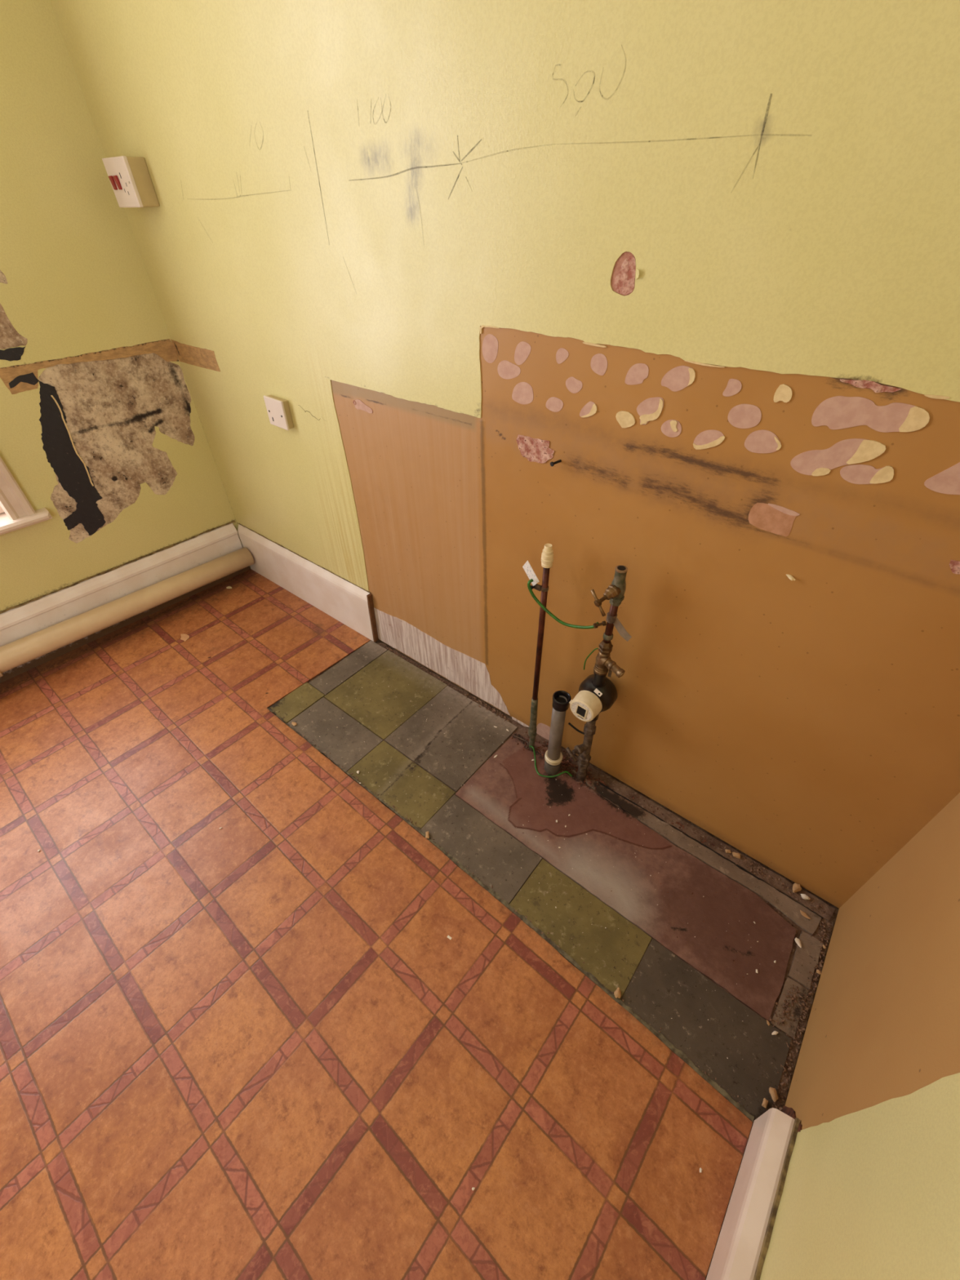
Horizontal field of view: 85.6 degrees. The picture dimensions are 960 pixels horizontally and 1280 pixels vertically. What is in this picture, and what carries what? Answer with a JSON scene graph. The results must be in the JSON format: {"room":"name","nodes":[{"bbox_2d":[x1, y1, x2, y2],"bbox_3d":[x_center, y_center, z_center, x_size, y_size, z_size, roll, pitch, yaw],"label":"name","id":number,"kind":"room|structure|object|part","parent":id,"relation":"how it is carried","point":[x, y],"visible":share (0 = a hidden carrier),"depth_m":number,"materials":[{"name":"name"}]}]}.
{"room":"damaged room","nodes":[
{"label":"damaged room","id":0,"kind":"room"},
{"bbox_2d":[0,0,250,611],"bbox_3d":[-2.285,-0.434,0.783,0.143,2.550,3.410,30,50,31],"label":"wall","id":1,"kind":"structure","parent":0,"point":[101,429],"depth_m":1.68,"materials":[{"name":"yellow paint"}]},
{"bbox_2d":[0,456,52,535],"bbox_3d":[-2.005,-0.730,0.891,0.179,1.654,1.396,30,50,31],"label":"window","id":2,"kind":"structure","parent":1,"relation":"in","point":[16,513],"depth_m":1.70,"materials":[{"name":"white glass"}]},
{"bbox_3d":[-1.628,-0.735,1.489,0.036,0.800,0.050,30,50,31],"label":"frame","id":3,"kind":"part","parent":2,"relation":"part of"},
{"bbox_3d":[-1.540,-1.028,1.200,0.028,1.622,0.072,30,50,31],"label":"architrave","id":4,"kind":"part","parent":2,"relation":"part of","materials":[{"name":"white wood"}]},
{"bbox_3d":[-1.990,-0.115,1.420,0.176,0.031,1.396,30,50,31],"label":"sill","id":5,"kind":"part","parent":2,"relation":"part of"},
{"bbox_2d":[0,520,250,683],"bbox_3d":[-2.173,0.373,1.458,0.028,0.243,3.270,30,50,31],"label":"baseboard","id":6,"kind":"structure","parent":1,"relation":"attached to","point":[19,621],"depth_m":2.03,"materials":[{"name":"beige paint"}]},
{"bbox_2d":[0,546,253,677],"bbox_3d":[-2.138,0.404,1.418,0.102,0.142,3.264,30,50,31],"label":"pipe","id":7,"kind":"object","parent":1,"relation":"attached to","point":[28,648],"visible":1,"depth_m":2.00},
{"bbox_2d":[0,568,839,1279],"bbox_3d":[-1.262,0.983,1.005,3.085,0.120,3.540,27,48,29],"label":"floor","id":8,"kind":"structure","parent":0,"point":[260,1046],"depth_m":1.15,"materials":[{"name":"tile"}]},
{"bbox_2d":[180,633,189,641],"bbox_3d":[-1.178,-0.012,2.060,0.055,0.002,0.032,19,45,22],"label":"flake","id":9,"kind":"object","parent":8,"relation":"on","point":[184,637],"visible":1,"depth_m":2.06,"materials":[{"name":"beige paint"}]},
{"bbox_2d":[379,643,457,688],"bbox_3d":[-0.231,0.096,1.916,0.412,0.005,0.023,27,48,29],"label":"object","id":10,"kind":"structure","parent":8,"relation":"on","point":[380,643],"depth_m":1.92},
{"bbox_2d":[425,831,429,838],"bbox_3d":[-0.143,0.528,1.405,0.010,0.007,0.021,-4,41,-3],"label":"crumb","id":11,"kind":"object","parent":8,"relation":"on","point":[427,836],"visible":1,"depth_m":1.40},
{"bbox_2d":[464,693,510,721],"bbox_3d":[0.023,0.229,1.758,0.198,0.008,0.031,27,48,29],"label":"rubble","id":12,"kind":"object","parent":8,"relation":"on","point":[471,697],"depth_m":1.76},
{"bbox_2d":[274,710,744,1108],"bbox_3d":[-0.101,0.558,1.378,1.585,0.004,0.026,28,49,30],"label":"crumbs","id":13,"kind":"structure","parent":8,"relation":"on","point":[274,710],"depth_m":1.30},
{"bbox_2d":[514,735,528,748],"bbox_3d":[0.133,0.317,1.636,0.018,0.010,0.061,-26,47,-26],"label":"earth wire","id":14,"kind":"object","parent":8,"relation":"on","point":[514,735],"visible":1,"depth_m":1.63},
{"bbox_2d":[522,543,553,750],"bbox_3d":[0.137,0.066,1.392,0.072,0.736,0.029,9,42,12],"label":"copper pipe","id":15,"kind":"object","parent":8,"relation":"on","point":[547,556],"visible":0.98,"depth_m":1.28,"materials":[{"name":"brown metal"}]},
{"bbox_2d":[527,578,599,628],"bbox_3d":[0.189,-0.073,1.194,0.186,0.091,0.016,25,47,27],"label":"earth wire","id":16,"kind":"object","parent":15,"relation":"attached to","point":[530,581],"visible":1,"depth_m":1.22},
{"bbox_2d":[319,656,758,1058],"bbox_3d":[0.049,0.439,1.511,1.535,0.002,0.419,27,48,29],"label":"flakes","id":17,"kind":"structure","parent":8,"relation":"on","point":[384,656],"depth_m":1.41,"materials":[{"name":"white paint"}]},
{"bbox_2d":[528,745,572,777],"bbox_3d":[0.197,0.378,1.552,0.156,0.037,0.058,27,48,29],"label":"earth wire","id":18,"kind":"object","parent":8,"relation":"on","point":[532,747],"visible":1,"depth_m":1.54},
{"bbox_2d":[544,690,571,774],"bbox_3d":[0.216,0.271,1.467,0.053,0.326,0.052,27,48,29],"label":"pipe","id":19,"kind":"object","parent":8,"relation":"on","point":[561,699],"visible":0.99,"depth_m":1.44,"materials":[{"name":"grey plastic"}]},
{"bbox_2d":[544,759,560,774],"bbox_3d":[0.218,0.376,1.558,0.049,0.048,0.049,27,48,29],"label":"socket","id":20,"kind":"object","parent":19,"relation":"attached to","point":[552,769],"depth_m":1.54,"materials":[{"name":"grey plastic"}]},
{"bbox_2d":[551,690,571,711],"bbox_3d":[0.215,0.162,1.371,0.048,0.037,0.048,27,48,29],"label":"socket","id":21,"kind":"object","parent":19,"relation":"attached to","point":[561,699],"depth_m":1.37,"materials":[{"name":"black plastic"}]},
{"bbox_2d":[511,731,606,791],"bbox_3d":[0.239,0.367,1.591,0.324,0.010,0.098,27,48,29],"label":"rubble","id":22,"kind":"object","parent":8,"relation":"on","point":[563,763],"visible":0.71,"depth_m":1.57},
{"bbox_2d":[565,564,631,782],"bbox_3d":[0.282,0.141,1.295,0.124,0.745,0.109,27,48,29],"label":"pipe","id":23,"kind":"object","parent":8,"relation":"on","point":[597,693],"visible":1,"depth_m":1.25,"materials":[{"name":"metal"}]},
{"bbox_2d":[583,648,598,670],"bbox_3d":[0.269,0.047,1.265,0.006,0.099,0.037,-22,45,-22],"label":"earth wire","id":24,"kind":"object","parent":23,"relation":"attached to","point":[595,648],"visible":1,"depth_m":1.27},
{"bbox_3d":[0.245,-0.077,1.075,0.008,0.050,0.045,-31,49,-30],"label":"tee handle","id":25,"kind":"part","parent":23,"relation":"part of","materials":[{"name":"gold metal"}]},
{"bbox_2d":[614,564,627,573],"bbox_3d":[0.290,-0.145,1.061,0.025,0.005,0.025,27,48,29],"label":"outlet","id":26,"kind":"object","parent":23,"relation":"attached to","point":[620,568],"depth_m":1.06,"materials":[{"name":"metal"}]},
{"bbox_2d":[613,987,621,998],"bbox_3d":[0.298,0.763,1.119,0.015,0.011,0.021,27,48,29],"label":"crumb","id":27,"kind":"object","parent":8,"relation":"on","point":[617,993],"visible":1,"depth_m":1.12,"materials":[{"name":"beige stone"}]},
{"bbox_2d":[484,777,757,977],"bbox_3d":[0.345,0.558,1.365,0.799,0.003,0.216,27,48,29],"label":"screed grit","id":28,"kind":"object","parent":8,"relation":"on","point":[557,777],"visible":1,"depth_m":1.28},
{"bbox_2d":[626,794,714,846],"bbox_3d":[0.513,0.491,1.442,0.289,0.006,0.038,27,48,29],"label":"rubble","id":29,"kind":"object","parent":8,"relation":"on","point":[633,797],"visible":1,"depth_m":1.42,"materials":[{"name":"brown gravel"}]},
{"bbox_2d":[732,852,741,858],"bbox_3d":[0.667,0.560,1.349,0.022,0.011,0.013,14,43,17],"label":"crumb","id":30,"kind":"object","parent":8,"relation":"on","point":[735,854],"visible":1,"depth_m":1.34,"materials":[{"name":"beige stone"}]},
{"bbox_2d":[761,1097,768,1108],"bbox_3d":[0.541,0.880,0.984,0.009,0.009,0.015,27,48,29],"label":"crumb","id":31,"kind":"object","parent":8,"relation":"on","point":[765,1102],"visible":1,"depth_m":0.98,"materials":[{"name":"beige"}]},
{"bbox_2d":[768,1087,777,1102],"bbox_3d":[0.562,0.870,0.992,0.012,0.012,0.022,1,41,2],"label":"crumb","id":32,"kind":"object","parent":8,"relation":"on","point":[772,1091],"visible":1,"depth_m":0.99,"materials":[{"name":"beige stone"}]},
{"bbox_2d":[728,855,826,914],"bbox_3d":[0.743,0.606,1.302,0.233,0.008,0.040,27,48,29],"label":"debris","id":33,"kind":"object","parent":8,"relation":"on","point":[730,856],"depth_m":1.30,"materials":[{"name":"brown gravel"}]},
{"bbox_2d":[769,984,803,1031],"bbox_3d":[0.651,0.780,1.100,0.108,0.007,0.042,-20,44,-21],"label":"side grit","id":34,"kind":"object","parent":8,"relation":"on","point":[793,997],"visible":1,"depth_m":1.10,"materials":[{"name":"gravel"}]},
{"bbox_2d":[792,883,801,892],"bbox_3d":[0.783,0.614,1.281,0.019,0.013,0.029,27,48,29],"label":"crumb","id":35,"kind":"object","parent":8,"relation":"on","point":[796,887],"visible":1,"depth_m":1.28,"materials":[{"name":"beige stone"}]},
{"bbox_2d":[795,937,801,947],"bbox_3d":[0.732,0.696,1.192,0.012,0.004,0.022,7,41,9],"label":"crumb","id":36,"kind":"object","parent":8,"relation":"on","point":[797,941],"visible":1,"depth_m":1.19,"materials":[{"name":"white stone"}]},
{"bbox_2d":[768,921,831,1111],"bbox_3d":[0.674,0.787,1.094,0.039,0.007,0.464,27,48,29],"label":"side grit","id":37,"kind":"object","parent":8,"relation":"on","point":[802,1028],"visible":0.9,"depth_m":1.09,"materials":[{"name":"brown gravel"}]},
{"bbox_2d":[800,893,809,899],"bbox_3d":[0.795,0.627,1.265,0.021,0.012,0.011,7,42,10],"label":"crumb","id":38,"kind":"object","parent":8,"relation":"on","point":[804,896],"visible":1,"depth_m":1.26,"materials":[{"name":"white stone"}]},
{"bbox_2d":[800,910,810,919],"bbox_3d":[0.776,0.656,1.237,0.026,0.003,0.011,27,48,29],"label":"crumb","id":39,"kind":"object","parent":8,"relation":"on","point":[803,913],"visible":1,"depth_m":1.24,"materials":[{"name":"beige stone"}]},
{"bbox_2d":[49,0,959,908],"bbox_3d":[-0.092,-0.772,1.115,2.735,2.550,0.127,27,48,29],"label":"wall","id":40,"kind":"structure","parent":0,"point":[700,260],"depth_m":0.96,"materials":[{"name":"paint"}]},
{"bbox_2d":[102,155,159,207],"bbox_3d":[-0.988,-1.291,1.463,0.132,0.106,0.067,27,48,29],"label":"switch","id":41,"kind":"object","parent":40,"relation":"attached to","point":[130,179],"visible":1,"depth_m":1.44,"materials":[{"name":"plastic"}]},
{"bbox_2d":[263,395,293,430],"bbox_3d":[-0.630,-0.714,1.624,0.097,0.089,0.027,27,48,29],"label":"electrical outlet","id":42,"kind":"object","parent":40,"relation":"attached to","point":[278,411],"visible":1,"depth_m":1.61,"materials":[{"name":"plastic"}]},
{"bbox_2d":[237,523,378,642],"bbox_3d":[-0.733,-0.253,2.152,0.868,0.231,0.020,27,48,29],"label":"baseboard","id":43,"kind":"structure","parent":40,"relation":"attached to","point":[348,603],"depth_m":2.10,"materials":[{"name":"beige paint"}]},
{"bbox_2d":[550,459,561,466],"bbox_3d":[0.160,-0.371,1.084,0.028,0.010,0.010,-27,47,-27],"label":"nail","id":44,"kind":"object","parent":40,"relation":"attached to","point":[552,464],"visible":1,"depth_m":1.08,"materials":[{"name":"black metal"}]},
{"bbox_2d":[786,574,795,580],"bbox_3d":[0.546,-0.111,0.912,0.008,0.005,0.023,-4,41,-3],"label":"flake","id":45,"kind":"object","parent":40,"relation":"attached to","point":[790,577],"visible":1,"depth_m":0.91,"materials":[{"name":"beige paint"}]},
{"bbox_2d":[760,792,959,1279],"bbox_3d":[-0.168,0.661,-0.541,0.143,2.550,3.410,27,48,29],"label":"wall","id":46,"kind":"structure","parent":0,"point":[871,1190],"depth_m":0.72,"materials":[{"name":"paint"}]},
{"bbox_2d":[706,1107,800,1279],"bbox_3d":[-0.340,1.572,0.120,0.036,0.114,2.780,27,48,29],"label":"baseboard","id":47,"kind":"structure","parent":46,"relation":"attached to","point":[743,1242],"depth_m":0.83,"materials":[{"name":"white wood"}]}
]}

